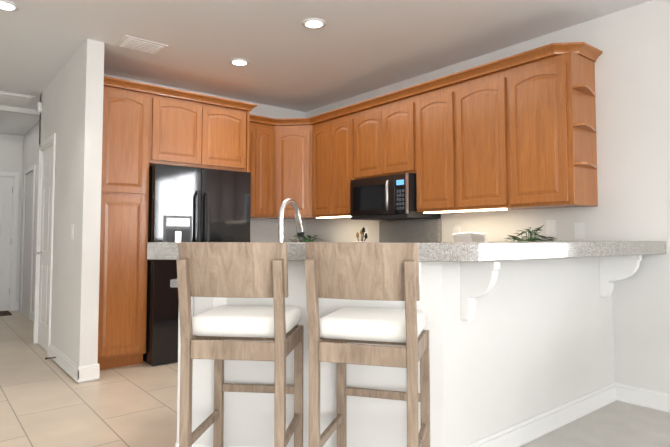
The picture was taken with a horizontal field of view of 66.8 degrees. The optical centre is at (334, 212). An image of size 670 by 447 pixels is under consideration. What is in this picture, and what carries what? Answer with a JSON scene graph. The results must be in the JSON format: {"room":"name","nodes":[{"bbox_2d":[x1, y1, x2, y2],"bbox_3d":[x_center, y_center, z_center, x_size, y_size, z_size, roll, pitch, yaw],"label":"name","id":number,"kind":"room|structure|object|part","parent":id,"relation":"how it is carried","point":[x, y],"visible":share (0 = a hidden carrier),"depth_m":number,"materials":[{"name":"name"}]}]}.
{"room":"kitchen","nodes":[
{"label":"kitchen","id":0,"kind":"room"},
{"bbox_2d":[0,133,23,310],"bbox_3d":[-5.239,0.136,7.583,0.930,2.690,0.120,2,-4,-39],"label":"wall","id":1,"kind":"structure","parent":0,"point":[9,143],"depth_m":7.79,"materials":[{"name":"paint"}]},
{"bbox_2d":[0,171,18,310],"bbox_3d":[-5.268,0.425,7.526,0.946,2.108,0.150,2,-4,-39],"label":"door","id":2,"kind":"structure","parent":1,"relation":"attached to","point":[9,193],"depth_m":7.73,"materials":[{"name":"white wood"}]},
{"bbox_2d":[16,140,23,310],"bbox_3d":[-4.244,0.118,7.195,0.120,2.690,1.980,2,-4,-39],"label":"wall","id":3,"kind":"structure","parent":0,"point":[21,141],"depth_m":7.84,"materials":[{"name":"paint"}]},
{"bbox_2d":[20,165,35,319],"bbox_3d":[-4.339,0.413,7.285,0.136,2.108,0.876,2,-4,-39],"label":"door frame","id":4,"kind":"structure","parent":3,"relation":"attached to","point":[30,169],"depth_m":7.00,"materials":[{"name":"white wood"}]},
{"bbox_2d":[15,302,669,446],"bbox_3d":[-1.571,1.120,1.411,8.018,0.115,14.000,2,-4,-39],"label":"baseboard","id":5,"kind":"structure","parent":3,"relation":"attached to","point":[528,430],"depth_m":3.21,"materials":[{"name":"white wood"}]},
{"bbox_2d":[20,39,107,382],"bbox_3d":[-2.758,0.023,5.202,0.340,2.690,2.930,2,-4,-39],"label":"wall","id":6,"kind":"structure","parent":0,"point":[72,102],"depth_m":4.21,"materials":[{"name":"paint"}]},
{"bbox_2d":[37,102,41,112],"bbox_3d":[-3.205,-1.139,5.507,0.033,0.120,0.120,2,-4,-39],"label":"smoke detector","id":7,"kind":"object","parent":6,"relation":"attached to","point":[39,104],"depth_m":5.47,"materials":[{"name":"white plastic"}]},
{"bbox_2d":[33,133,55,356],"bbox_3d":[-2.904,0.312,5.147,0.179,2.108,0.826,2,-4,-39],"label":"door","id":8,"kind":"structure","parent":6,"relation":"attached to","point":[44,253],"depth_m":5.21,"materials":[{"name":"white wood"}]},
{"bbox_2d":[71,224,73,238],"bbox_3d":[-2.170,0.158,4.197,0.008,0.125,0.080,2,-4,-39],"label":"outlet","id":9,"kind":"object","parent":6,"relation":"attached to","point":[72,225],"depth_m":4.18,"materials":[{"name":"white plastic"}]},
{"bbox_2d":[0,310,177,446],"bbox_3d":[-1.552,1.215,1.306,8.360,0.060,14.420,2,-4,-39],"label":"floor","id":10,"kind":"structure","parent":0,"point":[47,402],"depth_m":3.46,"materials":[{"name":"beige tile"}]},
{"bbox_2d":[0,311,11,315],"bbox_3d":[-5.076,1.460,7.234,0.760,0.012,0.470,2,-4,-39],"label":"door mat","id":11,"kind":"object","parent":10,"relation":"on","point":[4,313],"visible":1,"depth_m":7.36,"materials":[{"name":"brown"}]},
{"bbox_2d":[98,76,149,369],"bbox_3d":[-2.013,0.106,4.597,0.445,2.468,0.618,2,-4,-39],"label":"tall cabinet","id":12,"kind":"object","parent":10,"relation":"on","point":[122,319],"depth_m":4.37,"materials":[{"name":"brown wood"}]},
{"bbox_2d":[143,164,250,365],"bbox_3d":[-1.402,0.477,4.953,0.950,1.760,0.757,2,-4,-39],"label":"refrigerator","id":13,"kind":"object","parent":10,"relation":"on","point":[190,204],"visible":0.56,"depth_m":4.56,"materials":[{"name":"black metal"}]},
{"bbox_2d":[177,261,420,446],"bbox_3d":[-0.189,0.736,2.519,0.952,1.011,0.840,2,-4,-39],"label":"wall","id":14,"kind":"structure","parent":10,"relation":"on","point":[248,416],"depth_m":2.41,"materials":[{"name":"paint"}]},
{"bbox_2d":[147,242,193,317],"bbox_3d":[-0.282,0.333,2.555,1.107,0.370,0.942,2,-4,-39],"label":"countertop","id":15,"kind":"structure","parent":14,"relation":"on","point":[155,250],"depth_m":2.44,"materials":[{"name":"stone"}]},
{"bbox_2d":[278,198,303,241],"bbox_3d":[-0.266,0.136,2.826,0.052,0.437,0.357,-1,-3,23],"label":"faucet","id":16,"kind":"object","parent":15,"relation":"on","point":[298,221],"visible":0.67,"depth_m":2.81,"materials":[{"name":"silver metal"}]},
{"bbox_2d":[213,297,226,308],"bbox_3d":[-0.557,0.438,2.461,0.070,0.114,0.004,0,-3,6],"label":"outlet","id":17,"kind":"object","parent":14,"relation":"attached to","point":[217,301],"depth_m":2.46,"materials":[{"name":"white plastic"}]},
{"bbox_2d":[170,219,441,286],"bbox_3d":[0.320,0.636,3.271,2.640,1.283,1.390,2,-4,-39],"label":"base cabinet","id":18,"kind":"object","parent":10,"relation":"on","point":[429,230],"depth_m":2.43,"materials":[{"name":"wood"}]},
{"bbox_2d":[353,227,367,241],"bbox_3d":[0.262,0.308,5.220,0.150,0.320,0.150,2,-4,-39],"label":"utensil crock","id":19,"kind":"object","parent":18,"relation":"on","point":[362,231],"visible":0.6,"depth_m":5.19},
{"bbox_2d":[452,231,487,241],"bbox_3d":[1.076,0.278,3.974,0.195,0.261,0.298,2,-4,-39],"label":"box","id":20,"kind":"object","parent":18,"relation":"on","point":[471,236],"visible":0.19,"depth_m":3.97,"materials":[{"name":"white paper"}]},
{"bbox_3d":[-0.381,0.480,5.669,0.330,0.020,0.330,2,-4,-39],"label":"tray","id":21,"kind":"object","parent":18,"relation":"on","visible":0},
{"bbox_2d":[290,232,324,241],"bbox_3d":[-0.312,0.353,5.728,0.420,0.261,0.457,2,-4,-39],"label":"pothos plant","id":22,"kind":"object","parent":21,"relation":"on","point":[306,239],"visible":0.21,"depth_m":5.70,"materials":[{"name":"green plant"}]},
{"bbox_2d":[418,257,613,446],"bbox_3d":[1.166,0.758,2.972,1.828,1.011,0.130,2,-4,-39],"label":"wall","id":23,"kind":"structure","parent":10,"relation":"on","point":[533,338],"depth_m":2.72,"materials":[{"name":"paint"}]},
{"bbox_2d":[286,241,666,320],"bbox_3d":[0.859,0.333,2.549,2.864,0.370,0.510,2,-4,-39],"label":"countertop","id":24,"kind":"structure","parent":23,"relation":"on","point":[480,263],"depth_m":2.42,"materials":[{"name":"stone"}]},
{"bbox_2d":[503,224,560,240],"bbox_3d":[1.387,0.239,3.614,0.437,0.307,0.448,2,-4,-39],"label":"plant","id":25,"kind":"object","parent":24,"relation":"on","point":[532,233],"visible":0.17,"depth_m":3.60,"materials":[{"name":"green plant"}]},
{"bbox_2d":[520,400,669,446],"bbox_3d":[0.552,1.060,-1.205,8.036,0.012,7.458,2,-4,-39],"label":"floor carpet","id":26,"kind":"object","parent":10,"relation":"on","point":[616,423],"depth_m":2.91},
{"bbox_2d":[177,242,303,446],"bbox_3d":[-0.381,0.675,2.160,0.436,1.100,0.479,0,-3,7],"label":"bar stool","id":27,"kind":"object","parent":26,"relation":"on","point":[236,269],"visible":1,"depth_m":1.99,"materials":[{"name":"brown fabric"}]},
{"bbox_3d":[-0.375,0.469,2.220,0.404,0.084,0.380,0,-3,7],"label":"seat","id":28,"kind":"part","parent":27,"relation":"part of","materials":[{"name":"white fabric"}]},
{"bbox_2d":[305,242,429,446],"bbox_3d":[0.152,0.671,2.082,0.436,1.100,0.479,-1,-3,17],"label":"bar stool","id":29,"kind":"object","parent":26,"relation":"on","point":[373,271],"visible":1,"depth_m":1.94,"materials":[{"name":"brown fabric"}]},
{"bbox_3d":[0.166,0.466,2.139,0.404,0.084,0.380,-1,-3,17],"label":"seat","id":30,"kind":"part","parent":29,"relation":"part of","materials":[{"name":"white fabric"}]},
{"bbox_2d":[108,75,303,241],"bbox_3d":[-1.340,0.044,5.630,2.340,2.690,0.120,2,-4,-39],"label":"wall","id":31,"kind":"structure","parent":0,"point":[261,229],"depth_m":6.01,"materials":[{"name":"paint"}]},
{"bbox_2d":[150,86,209,168],"bbox_3d":[-1.631,-0.768,4.951,0.542,0.688,0.618,2,-4,-39],"label":"upper cabinet","id":32,"kind":"object","parent":31,"relation":"attached to","point":[179,119],"depth_m":4.71,"materials":[{"name":"brown wood"}]},
{"bbox_2d":[210,96,249,171],"bbox_3d":[-1.295,-0.755,5.224,0.543,0.688,0.618,2,-4,-39],"label":"upper cabinet","id":33,"kind":"object","parent":31,"relation":"attached to","point":[229,119],"depth_m":5.03,"materials":[{"name":"brown wood"}]},
{"bbox_2d":[250,115,273,217],"bbox_3d":[-0.857,-0.484,5.724,0.341,1.077,0.379,2,-4,-39],"label":"upper cabinet","id":34,"kind":"object","parent":31,"relation":"attached to","point":[261,129],"depth_m":5.59,"materials":[{"name":"brown wood"}]},
{"bbox_2d":[270,118,321,218],"bbox_3d":[-0.434,-0.488,5.871,0.721,1.098,0.687,2,-4,-39],"label":"upper cabinet","id":35,"kind":"object","parent":31,"relation":"attached to","point":[291,135],"depth_m":5.67,"materials":[{"name":"brown wood"}]},
{"bbox_2d":[316,208,506,218],"bbox_3d":[0.555,0.016,4.763,0.080,0.011,2.320,2,-4,-39],"label":"light","id":36,"kind":"object","parent":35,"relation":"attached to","point":[491,209],"depth_m":4.31,"materials":[{"name":"beige plastic"}]},
{"bbox_2d":[0,0,651,135],"bbox_3d":[-1.552,-1.542,1.437,8.360,0.080,14.420,2,-4,-39],"label":"ceiling","id":37,"kind":"structure","parent":0,"point":[351,48],"depth_m":4.04,"materials":[{"name":"paint"}]},
{"bbox_2d":[0,0,19,10],"bbox_3d":[-2.235,-1.401,3.431,0.179,0.011,0.179,-3,-4,45],"label":"recessed light","id":38,"kind":"object","parent":37,"relation":"in","point":[6,5],"depth_m":3.44,"materials":[{"name":"white"}]},
{"bbox_2d":[0,91,34,105],"bbox_3d":[-3.595,-1.289,5.707,0.321,0.019,0.523,2,-4,-39],"label":"ceiling vent","id":39,"kind":"object","parent":37,"relation":"in","point":[6,97],"depth_m":5.70,"materials":[{"name":"white"}]},
{"bbox_2d":[115,35,167,54],"bbox_3d":[-1.567,-1.364,4.121,0.336,0.019,0.282,2,-4,-39],"label":"ceiling vent","id":40,"kind":"object","parent":37,"relation":"in","point":[139,44],"depth_m":4.13,"materials":[{"name":"white metal"}]},
{"bbox_2d":[229,58,249,65],"bbox_3d":[-0.856,-1.347,4.555,0.179,0.011,0.179,-3,-4,45],"label":"recessed light","id":41,"kind":"object","parent":37,"relation":"in","point":[237,61],"depth_m":4.54,"materials":[{"name":"white"}]},
{"bbox_2d":[302,18,325,28],"bbox_3d":[-0.154,-1.387,3.727,0.179,0.011,0.179,-3,-4,45],"label":"recessed light","id":42,"kind":"object","parent":37,"relation":"in","point":[312,23],"depth_m":3.71,"materials":[{"name":"white"}]},
{"bbox_2d":[304,0,669,393],"bbox_3d":[2.873,-0.107,2.463,0.120,2.690,10.360,2,-4,-39],"label":"wall","id":43,"kind":"structure","parent":0,"point":[632,100],"depth_m":3.46,"materials":[{"name":"paint"}]},
{"bbox_2d":[310,110,333,217],"bbox_3d":[-0.030,-0.500,5.614,0.420,1.098,0.459,2,-4,-39],"label":"upper cabinet","id":44,"kind":"object","parent":43,"relation":"attached to","point":[321,125],"depth_m":5.50,"materials":[{"name":"brown wood"}]},
{"bbox_2d":[334,106,351,217],"bbox_3d":[0.217,-0.513,5.353,0.368,1.098,0.480,2,-4,-39],"label":"upper cabinet","id":45,"kind":"object","parent":43,"relation":"attached to","point":[341,118],"depth_m":5.24,"materials":[{"name":"brown wood"}]},
{"bbox_2d":[350,98,373,179],"bbox_3d":[0.472,-0.701,5.050,0.368,0.751,0.465,2,-4,-39],"label":"upper cabinet","id":46,"kind":"object","parent":43,"relation":"attached to","point":[362,113],"depth_m":5.01,"materials":[{"name":"brown wood"}]},
{"bbox_2d":[374,90,405,176],"bbox_3d":[0.696,-0.714,4.775,0.368,0.751,0.465,2,-4,-39],"label":"upper cabinet","id":47,"kind":"object","parent":43,"relation":"attached to","point":[389,110],"depth_m":4.71,"materials":[{"name":"brown wood"}]},
{"bbox_2d":[350,173,440,220],"bbox_3d":[0.541,-0.134,4.824,0.510,0.388,0.750,2,-4,-39],"label":"microwave","id":48,"kind":"object","parent":47,"relation":"attached to","point":[388,197],"visible":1,"depth_m":4.63,"materials":[{"name":"black metal"}]},
{"bbox_2d":[406,78,445,213],"bbox_3d":[0.979,-0.557,4.420,0.368,1.098,0.570,2,-4,-39],"label":"upper cabinet","id":49,"kind":"object","parent":43,"relation":"attached to","point":[425,102],"depth_m":4.35,"materials":[{"name":"brown wood"}]},
{"bbox_2d":[453,225,461,232],"bbox_3d":[1.085,0.168,4.517,0.038,0.118,0.070,2,-4,-39],"label":"outlet","id":50,"kind":"object","parent":43,"relation":"attached to","point":[457,229],"depth_m":4.51,"materials":[{"name":"white plastic"}]},
{"bbox_2d":[446,62,503,212],"bbox_3d":[1.267,-0.574,4.068,0.368,1.098,0.621,2,-4,-39],"label":"upper cabinet","id":51,"kind":"object","parent":43,"relation":"attached to","point":[471,148],"depth_m":4.01,"materials":[{"name":"brown wood"}]},
{"bbox_2d":[494,42,597,209],"bbox_3d":[1.548,-0.590,3.724,0.368,1.098,0.550,2,-4,-39],"label":"upper cabinet","id":52,"kind":"object","parent":43,"relation":"attached to","point":[516,132],"depth_m":3.56,"materials":[{"name":"brown wood"}]},
{"bbox_2d":[546,220,555,235],"bbox_3d":[1.640,0.115,3.862,0.006,0.120,0.075,2,-4,-39],"label":"outlet","id":53,"kind":"object","parent":43,"relation":"attached to","point":[550,231],"depth_m":3.86,"materials":[{"name":"white plastic"}]},
{"bbox_2d":[574,223,584,238],"bbox_3d":[1.776,0.131,3.694,0.006,0.115,0.070,2,-4,-39],"label":"outlet","id":54,"kind":"object","parent":43,"relation":"attached to","point":[578,227],"depth_m":3.69,"materials":[{"name":"white plastic"}]}
]}

